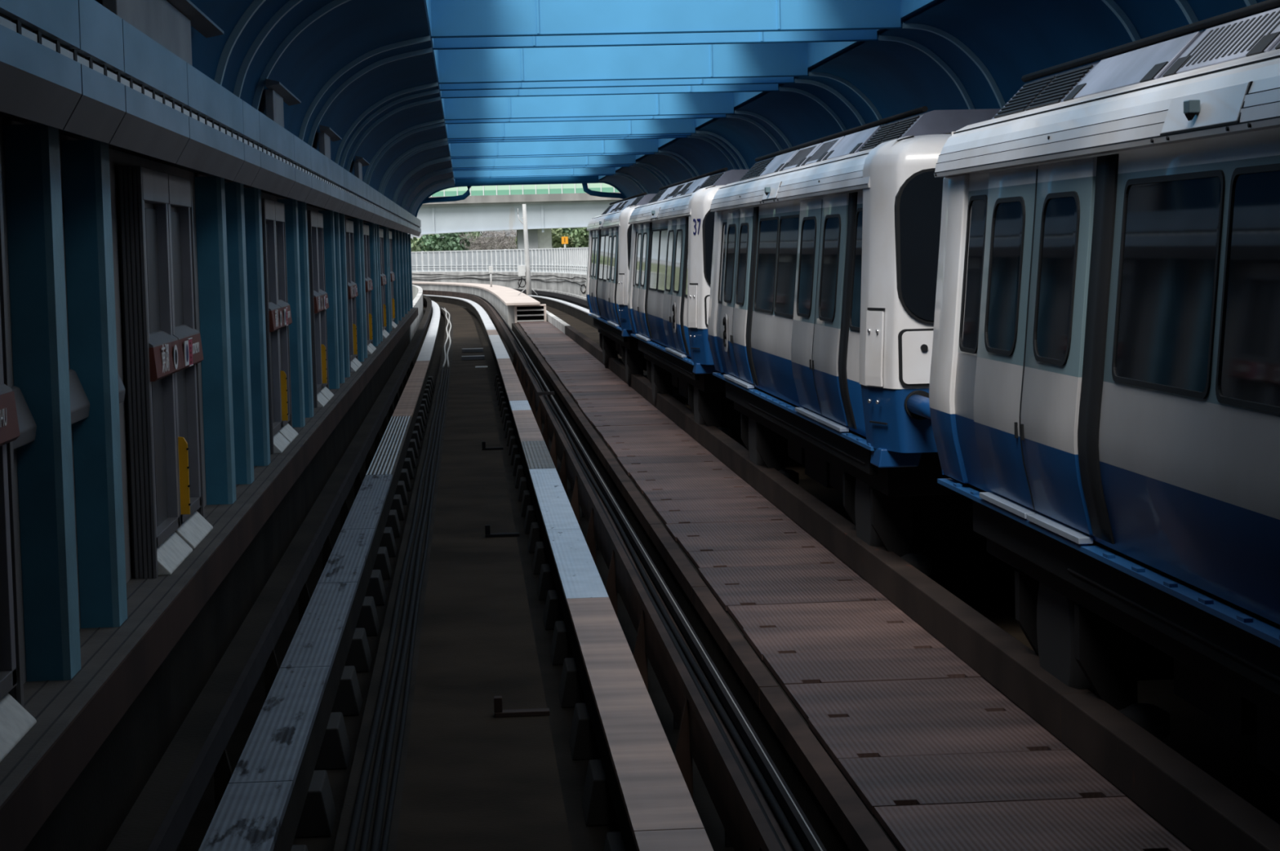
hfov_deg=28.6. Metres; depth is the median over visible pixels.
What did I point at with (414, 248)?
tree
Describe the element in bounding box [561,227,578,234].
tree
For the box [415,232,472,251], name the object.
tree
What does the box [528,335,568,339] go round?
plate
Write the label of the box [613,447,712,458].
plate
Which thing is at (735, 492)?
plate
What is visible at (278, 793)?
beam
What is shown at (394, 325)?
screen door
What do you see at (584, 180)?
portal
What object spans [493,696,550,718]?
bracket
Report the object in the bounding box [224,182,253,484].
blue fin
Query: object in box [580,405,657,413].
plate
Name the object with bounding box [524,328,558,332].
plate
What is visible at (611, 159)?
rib
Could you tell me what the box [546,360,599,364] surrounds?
plate
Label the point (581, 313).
beam
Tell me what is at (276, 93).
box
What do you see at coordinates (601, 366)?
plate
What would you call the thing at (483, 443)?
bracket
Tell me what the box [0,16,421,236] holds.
cladding
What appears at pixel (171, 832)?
rail
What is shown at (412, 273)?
cable
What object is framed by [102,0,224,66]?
box
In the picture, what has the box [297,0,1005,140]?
rib
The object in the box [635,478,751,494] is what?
plate
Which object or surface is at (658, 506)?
plate
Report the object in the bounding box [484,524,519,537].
bracket
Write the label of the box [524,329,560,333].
plate
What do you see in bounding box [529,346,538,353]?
edge angle
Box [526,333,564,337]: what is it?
plate
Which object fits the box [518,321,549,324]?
plate
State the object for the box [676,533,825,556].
plate
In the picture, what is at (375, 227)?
blue fin
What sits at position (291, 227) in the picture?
blue fin
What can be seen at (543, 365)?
edge angle
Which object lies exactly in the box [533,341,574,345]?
plate
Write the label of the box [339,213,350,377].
blue fin
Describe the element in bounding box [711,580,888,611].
plate
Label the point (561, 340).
plate
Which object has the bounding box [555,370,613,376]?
plate
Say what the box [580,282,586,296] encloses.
bracket
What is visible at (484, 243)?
tree
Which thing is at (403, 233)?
blue fin
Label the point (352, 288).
screen door
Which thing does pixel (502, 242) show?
tree
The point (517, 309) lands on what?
shelf
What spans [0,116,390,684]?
wall
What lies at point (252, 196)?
blue fin
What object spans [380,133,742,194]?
rib
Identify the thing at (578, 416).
edge angle
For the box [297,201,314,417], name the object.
blue fin
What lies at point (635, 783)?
beam
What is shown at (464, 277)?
cable
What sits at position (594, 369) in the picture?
plate
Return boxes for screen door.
[0,150,36,762]
[116,166,213,579]
[261,198,298,454]
[306,210,333,408]
[345,219,361,373]
[363,224,376,354]
[379,228,389,338]
[389,231,397,328]
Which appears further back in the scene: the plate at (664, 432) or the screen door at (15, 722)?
the plate at (664, 432)
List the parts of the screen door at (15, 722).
door, toe plate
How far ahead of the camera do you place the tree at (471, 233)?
268.04 m
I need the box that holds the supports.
[177,307,733,850]
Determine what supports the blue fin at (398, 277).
attached to the wall
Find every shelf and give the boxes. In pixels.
[516,308,543,311]
[516,314,544,316]
[516,320,544,321]
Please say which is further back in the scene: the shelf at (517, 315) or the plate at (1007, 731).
the shelf at (517, 315)
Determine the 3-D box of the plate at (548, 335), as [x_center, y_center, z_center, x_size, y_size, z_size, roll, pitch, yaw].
[-2.691,-2.637,74.139,1.190,0.038,1.065,-2,4,-4]
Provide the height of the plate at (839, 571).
0.037 m
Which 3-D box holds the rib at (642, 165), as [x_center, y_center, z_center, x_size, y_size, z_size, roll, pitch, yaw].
[-2.366,-6.083,62.716,7.428,2.640,0.080,-2,4,-4]
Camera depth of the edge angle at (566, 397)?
42.98 m
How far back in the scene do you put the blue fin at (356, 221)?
38.13 m
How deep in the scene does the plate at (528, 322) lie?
87.00 m
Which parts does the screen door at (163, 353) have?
panel, door, toe plate, door, toe plate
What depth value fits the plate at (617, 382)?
47.32 m
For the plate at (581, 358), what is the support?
on the walkway base at (895, 847)
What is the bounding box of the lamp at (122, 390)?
[117,373,125,403]
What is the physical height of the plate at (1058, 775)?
0.039 m
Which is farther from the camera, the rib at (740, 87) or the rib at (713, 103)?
the rib at (713, 103)
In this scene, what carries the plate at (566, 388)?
on the walkway base at (895, 847)
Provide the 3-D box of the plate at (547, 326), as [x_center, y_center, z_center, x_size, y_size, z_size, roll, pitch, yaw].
[-3.282,-3.236,82.713,1.190,0.042,1.065,-2,4,-4]
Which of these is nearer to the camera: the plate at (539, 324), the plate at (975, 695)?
the plate at (975, 695)
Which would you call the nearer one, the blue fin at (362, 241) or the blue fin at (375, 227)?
the blue fin at (362, 241)
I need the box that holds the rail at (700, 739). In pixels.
[422,290,782,850]
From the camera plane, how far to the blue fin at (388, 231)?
52.77 m
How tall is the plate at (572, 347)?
0.037 m
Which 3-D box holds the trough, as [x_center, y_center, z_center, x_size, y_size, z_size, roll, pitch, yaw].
[-13.194,-3.951,94.066,15.965,0.070,175.600,-2,4,-4]
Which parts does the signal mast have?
post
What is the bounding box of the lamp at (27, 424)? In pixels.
[10,386,36,450]
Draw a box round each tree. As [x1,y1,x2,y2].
[410,236,421,251]
[413,234,442,251]
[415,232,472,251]
[444,231,482,247]
[457,231,501,250]
[477,230,517,249]
[515,228,579,248]
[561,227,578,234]
[562,227,589,247]
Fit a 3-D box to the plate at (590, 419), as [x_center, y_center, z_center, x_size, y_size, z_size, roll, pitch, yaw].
[-0.168,-0.099,37.696,1.190,0.038,1.065,-2,4,-4]
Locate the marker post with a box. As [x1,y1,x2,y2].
[488,266,493,287]
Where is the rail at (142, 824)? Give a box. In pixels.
[106,295,431,850]
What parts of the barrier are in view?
post, post, post, post, post, post, post, post, post, post, post, post, post, post, post, post, post, post, post, post, post, post, post, post, post, post, post, post, post, post, post, post, post, post, post, post, post, post, post, post, post, post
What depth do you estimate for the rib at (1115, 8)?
18.58 m
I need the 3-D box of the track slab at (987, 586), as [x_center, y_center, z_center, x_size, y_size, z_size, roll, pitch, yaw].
[-9.808,-2.838,85.636,17.100,0.320,196.197,-2,4,-4]
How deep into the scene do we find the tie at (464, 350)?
70.72 m
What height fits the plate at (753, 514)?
0.039 m
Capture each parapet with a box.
[408,284,423,342]
[411,271,586,297]
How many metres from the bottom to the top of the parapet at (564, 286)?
1.820 m
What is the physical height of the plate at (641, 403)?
0.038 m
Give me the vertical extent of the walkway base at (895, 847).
0.570 m
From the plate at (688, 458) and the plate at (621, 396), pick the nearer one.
the plate at (688, 458)
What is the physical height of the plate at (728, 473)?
0.038 m
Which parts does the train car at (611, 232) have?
door, glass, glass, door, glass, eave panel, glass, door, glass, fairing panel, glass, door, fairing panel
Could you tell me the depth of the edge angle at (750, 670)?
16.43 m
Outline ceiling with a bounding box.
[95,0,1278,216]
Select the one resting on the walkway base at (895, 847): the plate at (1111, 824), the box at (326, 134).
the plate at (1111, 824)
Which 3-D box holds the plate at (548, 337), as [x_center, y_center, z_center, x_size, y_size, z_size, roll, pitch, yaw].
[-2.531,-2.490,71.996,1.190,0.041,1.065,-2,4,-4]
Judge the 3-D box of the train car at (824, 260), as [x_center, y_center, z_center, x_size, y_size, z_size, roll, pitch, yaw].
[2.528,-0.854,22.253,2.642,3.517,13.856,-2,4,-4]
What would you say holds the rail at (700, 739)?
on the supports
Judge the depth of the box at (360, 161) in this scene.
33.77 m
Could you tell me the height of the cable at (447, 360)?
0.048 m
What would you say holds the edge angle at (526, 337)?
attached to the ledge
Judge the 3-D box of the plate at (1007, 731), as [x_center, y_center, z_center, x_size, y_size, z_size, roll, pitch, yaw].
[1.537,1.618,13.043,1.190,0.039,1.065,-2,4,-4]
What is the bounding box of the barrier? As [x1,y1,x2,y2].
[411,247,588,275]
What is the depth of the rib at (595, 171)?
69.93 m
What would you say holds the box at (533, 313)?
on the walkway base at (895, 847)
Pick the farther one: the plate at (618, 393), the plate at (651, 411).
the plate at (618, 393)
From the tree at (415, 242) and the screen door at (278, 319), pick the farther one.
the tree at (415, 242)
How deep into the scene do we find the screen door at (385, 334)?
49.46 m
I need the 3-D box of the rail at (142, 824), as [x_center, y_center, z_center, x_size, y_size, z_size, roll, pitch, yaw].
[-15.505,-3.519,93.323,15.816,0.870,174.379,-2,4,-4]
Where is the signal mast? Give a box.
[517,204,537,295]
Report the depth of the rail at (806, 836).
13.75 m
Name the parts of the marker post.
post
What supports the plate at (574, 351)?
on the walkway base at (895, 847)
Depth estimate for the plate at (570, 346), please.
65.52 m
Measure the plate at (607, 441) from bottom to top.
0.040 m
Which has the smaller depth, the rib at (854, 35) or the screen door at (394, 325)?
the rib at (854, 35)
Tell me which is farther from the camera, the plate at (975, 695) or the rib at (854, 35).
the rib at (854, 35)
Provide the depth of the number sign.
187.51 m
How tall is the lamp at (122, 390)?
0.218 m
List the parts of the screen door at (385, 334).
door, door, toe plate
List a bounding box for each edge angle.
[522,334,529,340]
[525,340,533,346]
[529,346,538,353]
[534,352,543,365]
[539,360,550,374]
[545,368,557,386]
[552,379,566,398]
[560,391,577,415]
[570,407,591,434]
[583,426,608,459]
[600,449,630,493]
[620,480,661,537]
[649,524,706,604]
[692,586,778,709]
[759,687,896,850]
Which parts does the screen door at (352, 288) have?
door, door, toe plate, toe plate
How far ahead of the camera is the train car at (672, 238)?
33.29 m
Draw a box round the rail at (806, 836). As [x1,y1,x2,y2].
[422,289,826,850]
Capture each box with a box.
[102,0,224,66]
[265,78,301,127]
[318,124,342,159]
[354,155,369,180]
[514,304,546,323]
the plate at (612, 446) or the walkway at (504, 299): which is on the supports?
the walkway at (504, 299)
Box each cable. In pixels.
[345,368,443,850]
[359,368,445,850]
[380,368,449,850]
[412,273,586,279]
[412,275,586,282]
[412,277,585,285]
[441,307,448,367]
[444,307,451,367]
[511,339,785,850]
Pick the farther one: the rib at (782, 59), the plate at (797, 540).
the rib at (782, 59)
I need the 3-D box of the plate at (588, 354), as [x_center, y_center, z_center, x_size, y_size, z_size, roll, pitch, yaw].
[-1.730,-1.666,60.204,1.190,0.038,1.065,-2,4,-4]
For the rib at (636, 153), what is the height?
2.640 m
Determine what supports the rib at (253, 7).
attached to the ceiling
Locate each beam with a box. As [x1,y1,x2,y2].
[198,300,439,850]
[423,294,713,850]
[528,295,1018,572]
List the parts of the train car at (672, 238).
glass, door, glass, glass, door, glass, access panel, eave panel, glass, fairing panel, door, glass, fairing panel, glass, door, fairing panel, glass, fairing panel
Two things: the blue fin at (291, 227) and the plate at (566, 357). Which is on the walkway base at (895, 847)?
the plate at (566, 357)
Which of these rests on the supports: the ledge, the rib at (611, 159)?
the ledge
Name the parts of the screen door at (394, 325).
door, door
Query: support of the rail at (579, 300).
on the supports
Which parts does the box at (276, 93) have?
panel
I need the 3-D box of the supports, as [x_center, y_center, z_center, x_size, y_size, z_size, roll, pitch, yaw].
[-11.767,-2.585,86.997,25.440,0.280,199.143,-2,4,-4]
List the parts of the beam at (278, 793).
running plate, running plate, running plate, running plate, running plate, running plate, running plate, running plate, running plate, running plate, running plate, running plate, running plate, running plate, running plate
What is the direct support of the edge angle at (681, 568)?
attached to the ledge
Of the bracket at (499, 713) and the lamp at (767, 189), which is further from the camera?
the lamp at (767, 189)
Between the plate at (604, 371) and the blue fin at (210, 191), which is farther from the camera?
the plate at (604, 371)
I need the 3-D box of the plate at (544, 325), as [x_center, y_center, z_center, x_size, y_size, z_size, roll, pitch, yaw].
[-3.355,-3.309,83.785,1.190,0.039,1.065,-2,4,-4]
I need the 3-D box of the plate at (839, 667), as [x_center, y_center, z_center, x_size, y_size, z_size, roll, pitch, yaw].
[1.397,1.467,15.188,1.190,0.041,1.065,-2,4,-4]
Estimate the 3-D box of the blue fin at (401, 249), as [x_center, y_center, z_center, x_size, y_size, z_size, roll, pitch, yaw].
[-6.122,-3.865,64.127,0.173,2.180,0.260,-2,4,-4]
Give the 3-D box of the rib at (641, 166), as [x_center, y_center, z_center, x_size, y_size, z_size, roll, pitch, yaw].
[-2.442,-6.159,63.811,7.428,2.640,0.080,-2,4,-4]
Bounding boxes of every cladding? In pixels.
[0,0,421,227]
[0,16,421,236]
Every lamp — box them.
[10,386,36,450]
[117,373,125,403]
[764,186,770,195]
[1183,99,1199,120]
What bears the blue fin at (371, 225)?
attached to the wall
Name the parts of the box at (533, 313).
rail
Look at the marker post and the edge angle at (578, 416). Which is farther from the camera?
the marker post
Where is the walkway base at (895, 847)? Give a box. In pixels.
[518,324,899,850]
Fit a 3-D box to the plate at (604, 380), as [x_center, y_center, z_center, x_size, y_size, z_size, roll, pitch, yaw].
[-0.912,-0.844,48.414,1.190,0.036,1.065,-2,4,-4]
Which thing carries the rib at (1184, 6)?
attached to the ceiling
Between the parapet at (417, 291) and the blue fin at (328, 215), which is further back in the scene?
the parapet at (417, 291)
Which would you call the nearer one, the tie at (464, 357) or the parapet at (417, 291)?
the tie at (464, 357)
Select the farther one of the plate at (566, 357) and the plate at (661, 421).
the plate at (566, 357)
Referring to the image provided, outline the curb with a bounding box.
[546,310,1279,850]
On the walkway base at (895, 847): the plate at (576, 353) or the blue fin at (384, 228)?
the plate at (576, 353)
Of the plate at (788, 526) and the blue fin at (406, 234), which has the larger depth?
the blue fin at (406, 234)
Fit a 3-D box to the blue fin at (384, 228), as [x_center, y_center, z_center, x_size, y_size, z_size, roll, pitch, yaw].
[-5.252,-2.991,51.587,0.173,2.180,0.260,-2,4,-4]
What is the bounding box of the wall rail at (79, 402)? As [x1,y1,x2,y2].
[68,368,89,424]
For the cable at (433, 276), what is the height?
0.187 m
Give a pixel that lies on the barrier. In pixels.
(574, 260)
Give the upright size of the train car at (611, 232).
3.517 m
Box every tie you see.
[461,355,484,360]
[462,348,483,352]
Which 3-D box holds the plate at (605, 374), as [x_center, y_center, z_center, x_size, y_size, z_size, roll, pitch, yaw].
[-1.051,-0.995,50.559,1.190,0.039,1.065,-2,4,-4]
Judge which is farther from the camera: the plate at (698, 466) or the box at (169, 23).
the plate at (698, 466)
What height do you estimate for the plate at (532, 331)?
0.042 m
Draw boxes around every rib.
[213,0,1262,84]
[232,0,1203,97]
[251,0,1145,110]
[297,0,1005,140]
[307,29,974,146]
[334,42,885,164]
[340,76,866,168]
[346,83,847,172]
[363,92,792,182]
[366,114,783,185]
[377,118,749,192]
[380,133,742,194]
[382,135,737,195]
[392,138,701,202]
[394,152,695,203]
[400,155,673,207]
[402,164,668,208]
[404,164,666,208]
[408,167,648,213]
[410,173,644,213]
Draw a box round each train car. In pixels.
[586,191,657,386]
[627,167,749,438]
[707,106,1000,577]
[928,0,1279,777]
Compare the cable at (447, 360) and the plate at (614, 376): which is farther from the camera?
the cable at (447, 360)
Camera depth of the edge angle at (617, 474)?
29.73 m
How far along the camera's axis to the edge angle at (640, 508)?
25.38 m
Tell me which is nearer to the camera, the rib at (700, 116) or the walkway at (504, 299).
the rib at (700, 116)
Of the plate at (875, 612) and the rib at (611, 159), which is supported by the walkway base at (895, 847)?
the plate at (875, 612)
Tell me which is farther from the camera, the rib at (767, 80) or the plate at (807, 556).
the rib at (767, 80)
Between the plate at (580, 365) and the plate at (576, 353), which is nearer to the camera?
the plate at (580, 365)
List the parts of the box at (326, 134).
panel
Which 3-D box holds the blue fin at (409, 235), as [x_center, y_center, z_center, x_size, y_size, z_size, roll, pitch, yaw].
[-6.792,-4.537,73.781,0.173,2.180,0.260,-2,4,-4]
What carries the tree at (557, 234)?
on the ground
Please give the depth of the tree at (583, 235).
260.53 m
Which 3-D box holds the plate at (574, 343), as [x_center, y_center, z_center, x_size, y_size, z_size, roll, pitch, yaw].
[-2.234,-2.191,67.708,1.190,0.041,1.065,-2,4,-4]
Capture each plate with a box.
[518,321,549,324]
[519,322,550,324]
[520,323,551,325]
[520,324,552,327]
[520,324,553,326]
[521,325,554,328]
[522,326,556,329]
[523,328,557,330]
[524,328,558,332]
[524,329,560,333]
[525,331,561,333]
[526,332,563,334]
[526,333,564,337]
[528,334,566,337]
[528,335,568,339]
[530,337,570,339]
[530,338,571,342]
[532,339,573,342]
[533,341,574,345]
[534,342,577,346]
[535,343,578,347]
[536,345,581,349]
[537,346,582,350]
[537,348,585,352]
[539,350,586,354]
[541,351,589,355]
[542,353,592,358]
[544,355,594,359]
[545,357,597,361]
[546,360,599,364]
[547,361,602,367]
[550,364,604,368]
[551,365,604,371]
[553,368,610,373]
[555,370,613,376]
[557,373,616,378]
[559,375,620,381]
[560,378,622,385]
[562,381,626,387]
[564,384,631,391]
[567,387,635,395]
[570,391,639,397]
[573,394,644,402]
[576,398,648,404]
[577,401,653,408]
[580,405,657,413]
[583,409,663,418]
[587,414,668,423]
[591,418,675,428]
[595,424,681,434]
[600,429,688,439]
[603,435,695,446]
[608,440,703,452]
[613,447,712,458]
[617,454,720,466]
[622,462,729,475]
[629,469,741,484]
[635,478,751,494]
[643,487,764,502]
[649,497,777,515]
[658,508,791,524]
[665,520,807,541]
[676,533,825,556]
[688,547,844,568]
[697,563,864,590]
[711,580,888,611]
[727,600,915,631]
[742,622,946,660]
[762,648,982,690]
[784,677,1022,723]
[808,711,1070,765]
[837,750,1127,814]
[874,797,1192,850]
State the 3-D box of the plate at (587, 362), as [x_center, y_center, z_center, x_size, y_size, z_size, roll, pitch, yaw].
[-1.434,-1.367,55.917,1.190,0.037,1.065,-2,4,-4]
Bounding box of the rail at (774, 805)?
[513,339,804,850]
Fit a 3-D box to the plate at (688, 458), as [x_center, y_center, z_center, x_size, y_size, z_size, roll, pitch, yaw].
[0.349,0.423,30.193,1.190,0.039,1.065,-2,4,-4]
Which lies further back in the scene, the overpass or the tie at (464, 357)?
the overpass
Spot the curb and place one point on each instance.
(1203, 814)
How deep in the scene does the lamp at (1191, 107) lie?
9.79 m
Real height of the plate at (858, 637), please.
0.040 m
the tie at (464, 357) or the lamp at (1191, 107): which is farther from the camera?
the tie at (464, 357)
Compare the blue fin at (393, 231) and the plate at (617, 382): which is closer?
the plate at (617, 382)
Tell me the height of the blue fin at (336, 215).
2.180 m
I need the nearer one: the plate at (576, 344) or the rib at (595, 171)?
the plate at (576, 344)
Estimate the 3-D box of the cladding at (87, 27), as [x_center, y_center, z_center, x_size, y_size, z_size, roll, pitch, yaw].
[-3.552,-2.960,31.199,0.120,0.220,87.000,-2,4,-4]
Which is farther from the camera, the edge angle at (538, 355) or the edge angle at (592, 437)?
the edge angle at (538, 355)
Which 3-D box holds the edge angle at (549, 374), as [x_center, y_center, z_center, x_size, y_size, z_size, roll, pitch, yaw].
[-1.827,-0.999,51.924,0.115,0.130,4.376,-2,4,-4]
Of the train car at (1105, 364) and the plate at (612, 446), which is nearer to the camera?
the train car at (1105, 364)
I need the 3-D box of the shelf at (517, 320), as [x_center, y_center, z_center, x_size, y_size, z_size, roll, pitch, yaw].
[-3.884,-3.722,89.151,0.960,0.045,0.500,-2,4,-4]
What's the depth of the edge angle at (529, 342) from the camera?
69.30 m
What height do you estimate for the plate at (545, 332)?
0.042 m
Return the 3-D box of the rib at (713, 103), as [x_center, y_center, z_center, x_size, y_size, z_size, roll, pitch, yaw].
[-0.723,-4.433,39.030,7.428,2.640,0.080,-2,4,-4]
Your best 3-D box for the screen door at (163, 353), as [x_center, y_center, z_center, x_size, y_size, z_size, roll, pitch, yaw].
[-2.638,-0.350,14.091,0.190,2.120,2.414,-2,4,-4]
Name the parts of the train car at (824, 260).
glass, door, glass, glass, door, glass, access panel, fairing panel, glass, eave panel, fairing panel, glass, door, fairing panel, glass, door, fairing panel, glass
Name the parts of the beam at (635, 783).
running plate, running plate, running plate, running plate, running plate, running plate, running plate, running plate, running plate, running plate, running plate, running plate, running plate, running plate, running plate, running plate, running plate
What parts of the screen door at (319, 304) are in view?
door, door, toe plate, toe plate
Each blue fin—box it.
[2,124,80,681]
[60,139,127,628]
[194,176,236,505]
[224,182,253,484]
[243,187,270,466]
[277,199,305,427]
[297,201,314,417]
[318,210,339,389]
[333,212,344,383]
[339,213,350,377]
[346,217,364,362]
[359,219,367,358]
[364,222,377,346]
[374,223,380,343]
[376,224,382,341]
[379,226,390,333]
[386,226,391,331]
[388,229,398,324]
[395,230,401,320]
[399,231,404,316]
[402,232,408,314]
[404,233,410,311]
[408,234,413,308]
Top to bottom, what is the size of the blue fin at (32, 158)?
2.180 m
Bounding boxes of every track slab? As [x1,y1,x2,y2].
[395,301,572,850]
[546,306,1279,825]
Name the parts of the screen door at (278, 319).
door, toe plate, door, toe plate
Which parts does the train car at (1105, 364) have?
glass, glass, door, handle, handle, glass, door, eave panel, fairing panel, glass, access panel, fairing panel, glass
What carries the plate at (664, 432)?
on the walkway base at (895, 847)
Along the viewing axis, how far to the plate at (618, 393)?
44.14 m
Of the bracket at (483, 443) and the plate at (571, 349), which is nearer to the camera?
the bracket at (483, 443)
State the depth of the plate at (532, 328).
80.50 m
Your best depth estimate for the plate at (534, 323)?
85.87 m
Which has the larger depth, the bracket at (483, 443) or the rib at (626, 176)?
the rib at (626, 176)
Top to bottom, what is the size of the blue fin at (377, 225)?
2.180 m
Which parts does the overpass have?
barrier panel, barrier panel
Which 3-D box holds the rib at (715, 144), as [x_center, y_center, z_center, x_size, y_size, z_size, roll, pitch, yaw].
[-1.303,-5.015,47.390,7.428,2.640,0.080,-2,4,-4]
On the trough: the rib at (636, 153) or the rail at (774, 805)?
the rail at (774, 805)
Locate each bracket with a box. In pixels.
[481,441,502,450]
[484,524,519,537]
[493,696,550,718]
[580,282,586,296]
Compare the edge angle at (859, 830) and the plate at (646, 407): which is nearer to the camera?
the edge angle at (859, 830)
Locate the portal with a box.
[415,175,626,217]
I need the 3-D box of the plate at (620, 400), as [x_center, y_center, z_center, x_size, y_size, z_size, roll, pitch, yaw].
[-0.452,-0.397,41.984,1.190,0.036,1.065,-2,4,-4]
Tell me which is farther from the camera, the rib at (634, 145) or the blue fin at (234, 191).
the rib at (634, 145)
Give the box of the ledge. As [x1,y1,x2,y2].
[511,323,850,850]
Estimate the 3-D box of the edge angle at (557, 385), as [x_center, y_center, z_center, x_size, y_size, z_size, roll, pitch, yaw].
[-1.523,-0.694,47.545,0.115,0.130,4.376,-2,4,-4]
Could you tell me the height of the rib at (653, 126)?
2.640 m
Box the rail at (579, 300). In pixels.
[509,287,589,310]
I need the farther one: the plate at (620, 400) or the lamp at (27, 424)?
the plate at (620, 400)
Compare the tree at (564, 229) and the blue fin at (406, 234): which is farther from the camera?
the tree at (564, 229)
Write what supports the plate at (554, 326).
on the walkway base at (895, 847)
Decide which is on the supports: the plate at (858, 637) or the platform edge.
the platform edge
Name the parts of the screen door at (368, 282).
door, door, toe plate, toe plate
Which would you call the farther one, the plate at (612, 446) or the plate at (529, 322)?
the plate at (529, 322)
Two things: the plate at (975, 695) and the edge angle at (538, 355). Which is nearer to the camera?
the plate at (975, 695)
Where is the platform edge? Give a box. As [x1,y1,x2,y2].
[0,307,418,850]
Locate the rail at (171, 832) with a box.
[146,294,431,850]
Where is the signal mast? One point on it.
(521, 268)
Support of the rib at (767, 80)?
attached to the ceiling
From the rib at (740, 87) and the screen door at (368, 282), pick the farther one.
the screen door at (368, 282)
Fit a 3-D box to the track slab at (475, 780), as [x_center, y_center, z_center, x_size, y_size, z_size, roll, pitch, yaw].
[-13.607,-2.653,84.382,16.496,0.320,194.201,-2,4,-4]
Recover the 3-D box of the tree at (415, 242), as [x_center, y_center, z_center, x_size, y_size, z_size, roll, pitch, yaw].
[-22.265,-13.795,267.140,8.250,13.724,6.572,-2,4,-4]
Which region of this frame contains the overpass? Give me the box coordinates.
[408,182,621,248]
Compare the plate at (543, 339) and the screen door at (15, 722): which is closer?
the screen door at (15, 722)
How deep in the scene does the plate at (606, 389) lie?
45.14 m
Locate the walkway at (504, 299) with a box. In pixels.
[412,281,540,328]
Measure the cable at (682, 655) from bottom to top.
0.036 m
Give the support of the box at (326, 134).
on the cladding at (87, 27)
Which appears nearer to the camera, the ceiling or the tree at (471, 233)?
the ceiling
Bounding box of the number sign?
[561,236,568,248]
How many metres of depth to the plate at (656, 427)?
35.56 m
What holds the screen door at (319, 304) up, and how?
in the wall
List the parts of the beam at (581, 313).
running plate, running plate, running plate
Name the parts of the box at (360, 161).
panel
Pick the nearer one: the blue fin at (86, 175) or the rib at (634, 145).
the blue fin at (86, 175)
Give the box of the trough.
[484,301,794,850]

